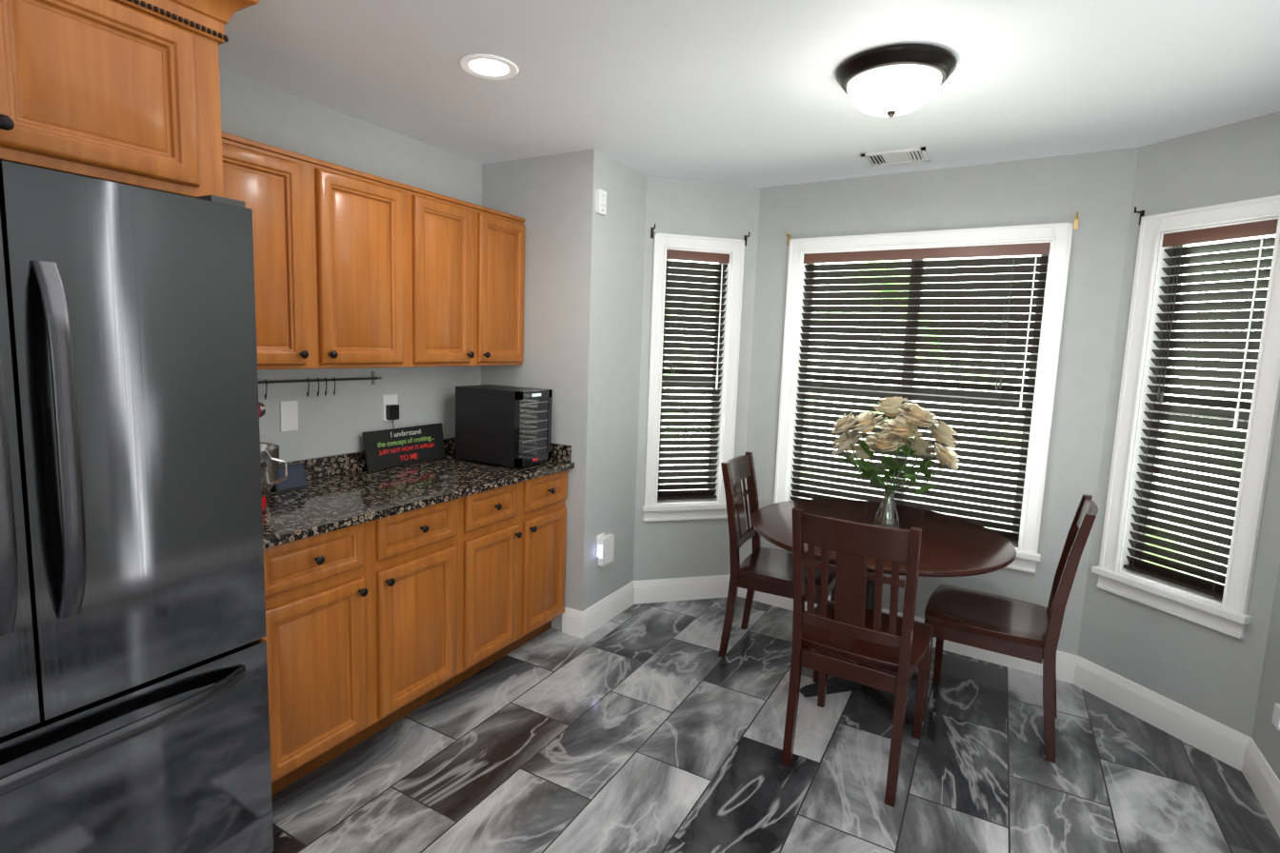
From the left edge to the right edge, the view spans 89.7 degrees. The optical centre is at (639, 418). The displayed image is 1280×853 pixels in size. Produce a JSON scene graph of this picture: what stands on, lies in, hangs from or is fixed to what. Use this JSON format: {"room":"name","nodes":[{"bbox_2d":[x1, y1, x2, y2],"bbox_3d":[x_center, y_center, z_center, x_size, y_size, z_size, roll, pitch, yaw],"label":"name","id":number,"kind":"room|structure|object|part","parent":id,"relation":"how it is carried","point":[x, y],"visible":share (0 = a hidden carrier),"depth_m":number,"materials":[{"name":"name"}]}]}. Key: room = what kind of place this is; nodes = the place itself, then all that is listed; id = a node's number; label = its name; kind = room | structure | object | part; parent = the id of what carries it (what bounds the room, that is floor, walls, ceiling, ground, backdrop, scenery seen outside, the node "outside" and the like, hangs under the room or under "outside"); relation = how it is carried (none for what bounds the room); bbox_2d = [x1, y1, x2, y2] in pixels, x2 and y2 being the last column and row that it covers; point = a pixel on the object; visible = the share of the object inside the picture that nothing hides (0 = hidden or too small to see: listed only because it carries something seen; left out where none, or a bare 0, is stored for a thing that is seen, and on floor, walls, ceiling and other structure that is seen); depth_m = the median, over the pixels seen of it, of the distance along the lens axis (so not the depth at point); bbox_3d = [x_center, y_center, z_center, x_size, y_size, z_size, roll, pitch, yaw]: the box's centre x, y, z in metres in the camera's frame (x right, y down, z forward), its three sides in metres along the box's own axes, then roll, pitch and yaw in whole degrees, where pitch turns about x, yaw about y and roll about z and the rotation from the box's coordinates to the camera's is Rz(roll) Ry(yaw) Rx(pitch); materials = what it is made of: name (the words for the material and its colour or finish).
{"room":"kitchen","nodes":[
{"label":"kitchen","id":0,"kind":"room"},
{"bbox_2d":[219,67,481,461],"bbox_3d":[-2.056,0.047,1.658,0.120,2.470,4.940,6,8,29],"label":"wall","id":1,"kind":"structure","parent":0,"point":[344,417],"depth_m":2.82,"materials":[{"name":"paint"}]},
{"bbox_2d":[0,0,259,197],"bbox_3d":[-1.628,0.099,1.537,0.748,2.425,1.080,6,8,29],"label":"upper cabinet","id":2,"kind":"object","parent":1,"relation":"attached to","point":[124,91],"visible":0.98,"depth_m":1.49,"materials":[{"name":"brown wood"}]},
{"bbox_2d":[221,131,320,369],"bbox_3d":[-1.443,-0.553,2.197,0.318,0.758,0.493,6,8,29],"label":"upper cabinet","id":3,"kind":"object","parent":1,"relation":"attached to","point":[279,186],"depth_m":2.24,"materials":[{"name":"brown wood"}]},
{"bbox_2d":[280,400,298,431],"bbox_3d":[-1.435,-0.011,2.634,0.007,0.122,0.072,6,8,29],"label":"electrical outlet plate","id":4,"kind":"object","parent":1,"relation":"attached to","point":[289,415],"visible":1,"depth_m":2.63,"materials":[{"name":"white plastic"}]},
{"bbox_2d":[258,371,381,399],"bbox_3d":[-1.384,-0.138,2.649,0.060,0.096,0.750,6,8,29],"label":"utensil rail","id":5,"kind":"object","parent":1,"relation":"attached to","point":[372,378],"visible":0.77,"depth_m":2.69,"materials":[{"name":"grey metal"}]},
{"bbox_2d":[317,159,416,368],"bbox_3d":[-1.215,-0.592,2.602,0.318,0.758,0.440,6,8,29],"label":"upper cabinet","id":6,"kind":"object","parent":1,"relation":"attached to","point":[353,269],"depth_m":2.54,"materials":[{"name":"brown wood"}]},
{"bbox_2d":[279,437,455,479],"bbox_3d":[-1.312,0.199,2.877,0.020,0.086,1.675,6,8,29],"label":"backsplash","id":7,"kind":"structure","parent":1,"relation":"attached to","point":[335,465],"depth_m":2.83,"materials":[{"name":"stone"}]},
{"bbox_2d":[382,394,399,428],"bbox_3d":[-1.189,-0.035,3.043,0.036,0.159,0.088,6,8,29],"label":"outlet","id":8,"kind":"object","parent":1,"relation":"attached to","point":[390,409],"visible":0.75,"depth_m":3.03,"materials":[{"name":"white plastic"}]},
{"bbox_2d":[416,187,525,366],"bbox_3d":[-0.920,-0.642,3.124,0.318,0.758,0.763,6,8,29],"label":"upper cabinet","id":9,"kind":"object","parent":1,"relation":"attached to","point":[470,257],"depth_m":3.02,"materials":[{"name":"brown wood"}]},
{"bbox_2d":[480,149,646,630],"bbox_3d":[-0.500,-0.135,3.683,0.840,2.470,0.530,6,8,29],"label":"wall","id":10,"kind":"structure","parent":0,"point":[584,270],"depth_m":3.35,"materials":[{"name":"paint"}]},
{"bbox_2d":[551,442,571,463],"bbox_3d":[-0.631,0.154,3.466,0.628,0.086,0.020,6,8,29],"label":"backsplash","id":11,"kind":"structure","parent":10,"relation":"attached to","point":[558,451],"depth_m":3.33,"materials":[{"name":"stone"}]},
{"bbox_2d":[595,188,606,215],"bbox_3d":[-0.192,-1.069,3.178,0.023,0.113,0.068,6,8,29],"label":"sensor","id":12,"kind":"object","parent":10,"relation":"attached to","point":[601,202],"visible":1,"depth_m":3.16,"materials":[{"name":"white plastic"}]},
{"bbox_2d":[596,532,614,566],"bbox_3d":[-0.189,0.703,3.485,0.040,0.165,0.120,6,8,29],"label":"outlet","id":13,"kind":"object","parent":10,"relation":"attached to","point":[605,547],"visible":1,"depth_m":3.46,"materials":[{"name":"white plastic"}]},
{"bbox_2d":[632,176,759,580],"bbox_3d":[0.292,-0.127,3.852,0.846,2.470,0.120,0,7,-15],"label":"wall","id":14,"kind":"structure","parent":0,"point":[670,550],"depth_m":3.78,"materials":[{"name":"paint"}]},
{"bbox_2d":[640,232,744,521],"bbox_3d":[0.305,-0.222,3.810,0.578,1.659,0.145,0,7,-15],"label":"window","id":15,"kind":"structure","parent":14,"relation":"in","point":[653,509],"depth_m":3.78,"materials":[{"name":"white wood"}]},
{"bbox_3d":[0.291,-0.239,3.865,0.384,1.474,0.028,0,7,-15],"label":"window sash","id":16,"kind":"part","parent":15,"relation":"part of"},
{"bbox_2d":[657,249,729,500],"bbox_3d":[0.305,-0.240,3.811,0.382,1.458,0.064,0,7,-15],"label":"window blind","id":17,"kind":"object","parent":15,"relation":"attached to","point":[694,292],"visible":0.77,"depth_m":3.81,"materials":[{"name":"black"}]},
{"bbox_2d":[650,223,750,245],"bbox_3d":[0.349,-1.043,3.661,0.584,0.070,0.053,0,7,-15],"label":"curtain bracket","id":18,"kind":"object","parent":14,"relation":"attached to","point":[652,229],"visible":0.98,"depth_m":3.61,"materials":[{"name":"black metal"}]},
{"bbox_2d":[218,0,1279,187],"bbox_3d":[-0.161,-1.121,1.143,4.075,0.100,6.300,6,8,29],"label":"ceiling","id":19,"kind":"structure","parent":0,"point":[747,92],"depth_m":2.20,"materials":[{"name":"white paint"}]},
{"bbox_2d":[460,54,518,79],"bbox_3d":[-0.517,-1.204,2.207,0.196,0.006,0.196,6,8,29],"label":"recessed light","id":20,"kind":"object","parent":19,"relation":"in","point":[490,67],"visible":1,"depth_m":2.20,"materials":[{"name":"white plastic"}]},
{"bbox_2d":[860,146,930,167],"bbox_3d":[1.214,-1.240,3.057,0.280,0.010,0.210,6,8,29],"label":"ceiling vent","id":21,"kind":"object","parent":19,"relation":"in","point":[897,157],"visible":1,"depth_m":3.05,"materials":[{"name":"white metal"}]},
{"bbox_2d":[836,43,957,118],"bbox_3d":[0.832,-1.072,2.120,0.368,0.154,0.368,6,8,29],"label":"flush ceiling light","id":22,"kind":"object","parent":19,"relation":"attached to","point":[893,80],"visible":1,"depth_m":2.02,"materials":[{"name":"white glass"}]},
{"bbox_2d":[271,597,1279,852],"bbox_3d":[-0.251,1.430,1.441,4.075,0.100,6.300,6,8,29],"label":"floor","id":23,"kind":"structure","parent":0,"point":[649,729],"depth_m":2.39,"materials":[{"name":"tile"}]},
{"bbox_2d":[0,160,273,852],"bbox_3d":[-1.563,0.390,1.494,0.897,1.862,0.936,6,8,29],"label":"refrigerator","id":24,"kind":"object","parent":23,"relation":"on","point":[134,715],"visible":1,"depth_m":1.44,"materials":[{"name":"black metal"}]},
{"bbox_2d":[260,520,382,796],"bbox_3d":[-1.359,0.792,2.280,0.620,0.895,0.493,6,8,29],"label":"base cabinet","id":25,"kind":"object","parent":23,"relation":"on","point":[322,592],"depth_m":2.18,"materials":[{"name":"brown wood"}]},
{"bbox_2d":[261,452,574,551],"bbox_3d":[-1.035,0.284,2.741,0.648,0.030,1.696,6,8,29],"label":"countertop","id":26,"kind":"structure","parent":25,"relation":"on","point":[330,503],"depth_m":2.55,"materials":[{"name":"stone"}]},
{"bbox_2d":[258,401,287,511],"bbox_3d":[-1.379,0.115,2.147,0.261,0.416,0.341,6,8,29],"label":"stand mixer","id":27,"kind":"object","parent":26,"relation":"on","point":[270,460],"visible":0.17,"depth_m":2.20,"materials":[{"name":"silver metal"}]},
{"bbox_2d":[270,462,308,492],"bbox_3d":[-1.405,0.229,2.553,0.092,0.094,0.130,6,8,29],"label":"smart display","id":28,"kind":"object","parent":26,"relation":"on","point":[296,479],"visible":0.68,"depth_m":2.54,"materials":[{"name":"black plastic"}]},
{"bbox_2d":[361,422,445,471],"bbox_3d":[-1.127,0.131,3.109,0.040,0.178,0.465,6,8,29],"label":"sign","id":29,"kind":"object","parent":26,"relation":"on","point":[387,449],"visible":1,"depth_m":3.08,"materials":[{"name":"black"}]},
{"bbox_2d":[455,384,552,468],"bbox_3d":[-0.689,0.031,3.253,0.416,0.374,0.250,6,8,29],"label":"wine cooler","id":30,"kind":"object","parent":26,"relation":"on","point":[509,427],"visible":1,"depth_m":3.15,"materials":[{"name":"black plastic"}]},
{"bbox_2d":[379,498,466,728],"bbox_3d":[-1.130,0.753,2.684,0.620,0.895,0.440,6,8,29],"label":"base cabinet","id":31,"kind":"object","parent":23,"relation":"on","point":[393,594],"depth_m":2.55,"materials":[{"name":"brown wood"}]},
{"bbox_2d":[466,471,567,679],"bbox_3d":[-0.835,0.702,3.206,0.620,0.895,0.763,6,8,29],"label":"base cabinet","id":32,"kind":"object","parent":23,"relation":"on","point":[516,536],"depth_m":3.03,"materials":[{"name":"brown wood"}]},
{"bbox_2d":[718,451,835,682],"bbox_3d":[0.711,0.706,3.249,0.567,0.985,0.460,6,8,29],"label":"chair","id":33,"kind":"object","parent":23,"relation":"on","point":[759,569],"visible":0.75,"depth_m":3.19,"materials":[{"name":"brown wood"}]},
{"bbox_2d":[781,507,932,807],"bbox_3d":[0.845,0.805,2.448,0.460,0.985,0.567,6,8,29],"label":"chair","id":34,"kind":"object","parent":23,"relation":"on","point":[847,625],"visible":1,"depth_m":2.25,"materials":[{"name":"brown wood"}]},
{"bbox_2d":[750,499,1016,725],"bbox_3d":[1.051,0.869,2.957,1.110,0.754,1.110,6,8,29],"label":"dining table","id":35,"kind":"object","parent":23,"relation":"on","point":[952,547],"visible":0.46,"depth_m":2.86,"materials":[{"name":"brown wood"}]},
{"bbox_2d":[830,396,959,528],"bbox_3d":[1.106,0.201,2.835,0.538,0.602,0.298,6,8,29],"label":"vase","id":36,"kind":"object","parent":35,"relation":"on","point":[894,433],"visible":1,"depth_m":2.80,"materials":[{"name":"beige plant"}]},
{"bbox_2d":[922,494,1098,763],"bbox_3d":[1.525,0.798,2.710,0.569,0.985,0.466,6,8,29],"label":"chair","id":37,"kind":"object","parent":23,"relation":"on","point":[1008,626],"visible":1,"depth_m":2.60,"materials":[{"name":"brown wood"}]},
{"bbox_2d":[740,147,1138,655],"bbox_3d":[1.425,-0.042,3.469,1.874,2.470,0.120,6,8,32],"label":"wall","id":38,"kind":"structure","parent":0,"point":[1094,190],"depth_m":3.10,"materials":[{"name":"paint"}]},
{"bbox_2d":[561,574,1279,838],"bbox_3d":[-0.284,1.318,1.362,3.475,0.140,5.550,6,8,29],"label":"baseboard","id":39,"kind":"structure","parent":38,"relation":"attached to","point":[1240,751],"depth_m":2.98,"materials":[{"name":"white"}]},
{"bbox_2d":[773,221,1073,573],"bbox_3d":[1.410,-0.139,3.431,1.374,1.659,0.145,6,8,32],"label":"window","id":40,"kind":"structure","parent":38,"relation":"in","point":[1028,555],"depth_m":3.19,"materials":[{"name":"white wood"}]},
{"bbox_2d":[790,242,1050,544],"bbox_3d":[1.412,-0.156,3.431,1.178,1.458,0.064,6,8,32],"label":"window blind","id":41,"kind":"object","parent":40,"relation":"attached to","point":[947,306],"visible":0.85,"depth_m":3.35,"materials":[{"name":"black"}]},
{"bbox_3d":[1.442,-0.153,3.479,1.180,1.474,0.028,6,8,32],"label":"window sash","id":42,"kind":"part","parent":40,"relation":"part of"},
{"bbox_2d":[785,211,1079,245],"bbox_3d":[1.409,-0.963,3.289,1.380,0.070,0.054,6,8,32],"label":"curtain bracket","id":43,"kind":"object","parent":38,"relation":"attached to","point":[1076,219],"visible":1,"depth_m":2.94,"materials":[{"name":"gold metal"}]},
{"bbox_2d":[1077,111,1279,738],"bbox_3d":[2.307,0.086,2.635,0.120,2.470,0.837,0,7,-20],"label":"wall","id":44,"kind":"structure","parent":0,"point":[1212,674],"depth_m":2.62,"materials":[{"name":"paint"}]},
{"bbox_2d":[1133,206,1144,224],"bbox_3d":[2.250,-0.843,2.519,0.053,0.070,0.584,0,7,-20],"label":"curtain bracket","id":45,"kind":"object","parent":44,"relation":"attached to","point":[1142,213],"visible":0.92,"depth_m":2.78,"materials":[{"name":"black metal"}]},
{"bbox_2d":[1091,194,1279,639],"bbox_3d":[2.272,-0.015,2.634,0.145,1.659,0.578,0,7,-20],"label":"window","id":46,"kind":"structure","parent":44,"relation":"in","point":[1230,616],"depth_m":2.67,"materials":[{"name":"white wood"}]},
{"bbox_2d":[1123,219,1278,599],"bbox_3d":[2.275,-0.033,2.633,0.064,1.458,0.382,0,7,-20],"label":"window blind","id":47,"kind":"object","parent":46,"relation":"attached to","point":[1205,235],"visible":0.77,"depth_m":2.62,"materials":[{"name":"black"}]},
{"bbox_3d":[2.328,-0.026,2.653,0.028,1.474,0.384,0,7,-20],"label":"window sash","id":48,"kind":"part","parent":46,"relation":"part of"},
{"bbox_2d":[1251,559,1279,780],"bbox_3d":[1.139,0.349,0.033,0.120,2.470,5.200,6,8,29],"label":"wall","id":49,"kind":"structure","parent":0,"point":[1266,735],"depth_m":2.34,"materials":[{"name":"paint"}]},
{"bbox_2d":[1271,702,1279,730],"bbox_3d":[2.173,1.007,2.175,0.034,0.120,0.080,6,8,29],"label":"electrical outlet","id":50,"kind":"object","parent":49,"relation":"attached to","point":[1275,721],"visible":1,"depth_m":2.18,"materials":[{"name":"white plastic"}]},
{"label":"outside","id":51,"kind":"structure","parent":0,"visible":0},
{"bbox_2d":[659,234,1276,585],"bbox_3d":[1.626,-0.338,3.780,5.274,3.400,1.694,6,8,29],"label":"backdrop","id":52,"kind":"structure","parent":51,"point":[1211,427],"depth_m":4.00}
]}

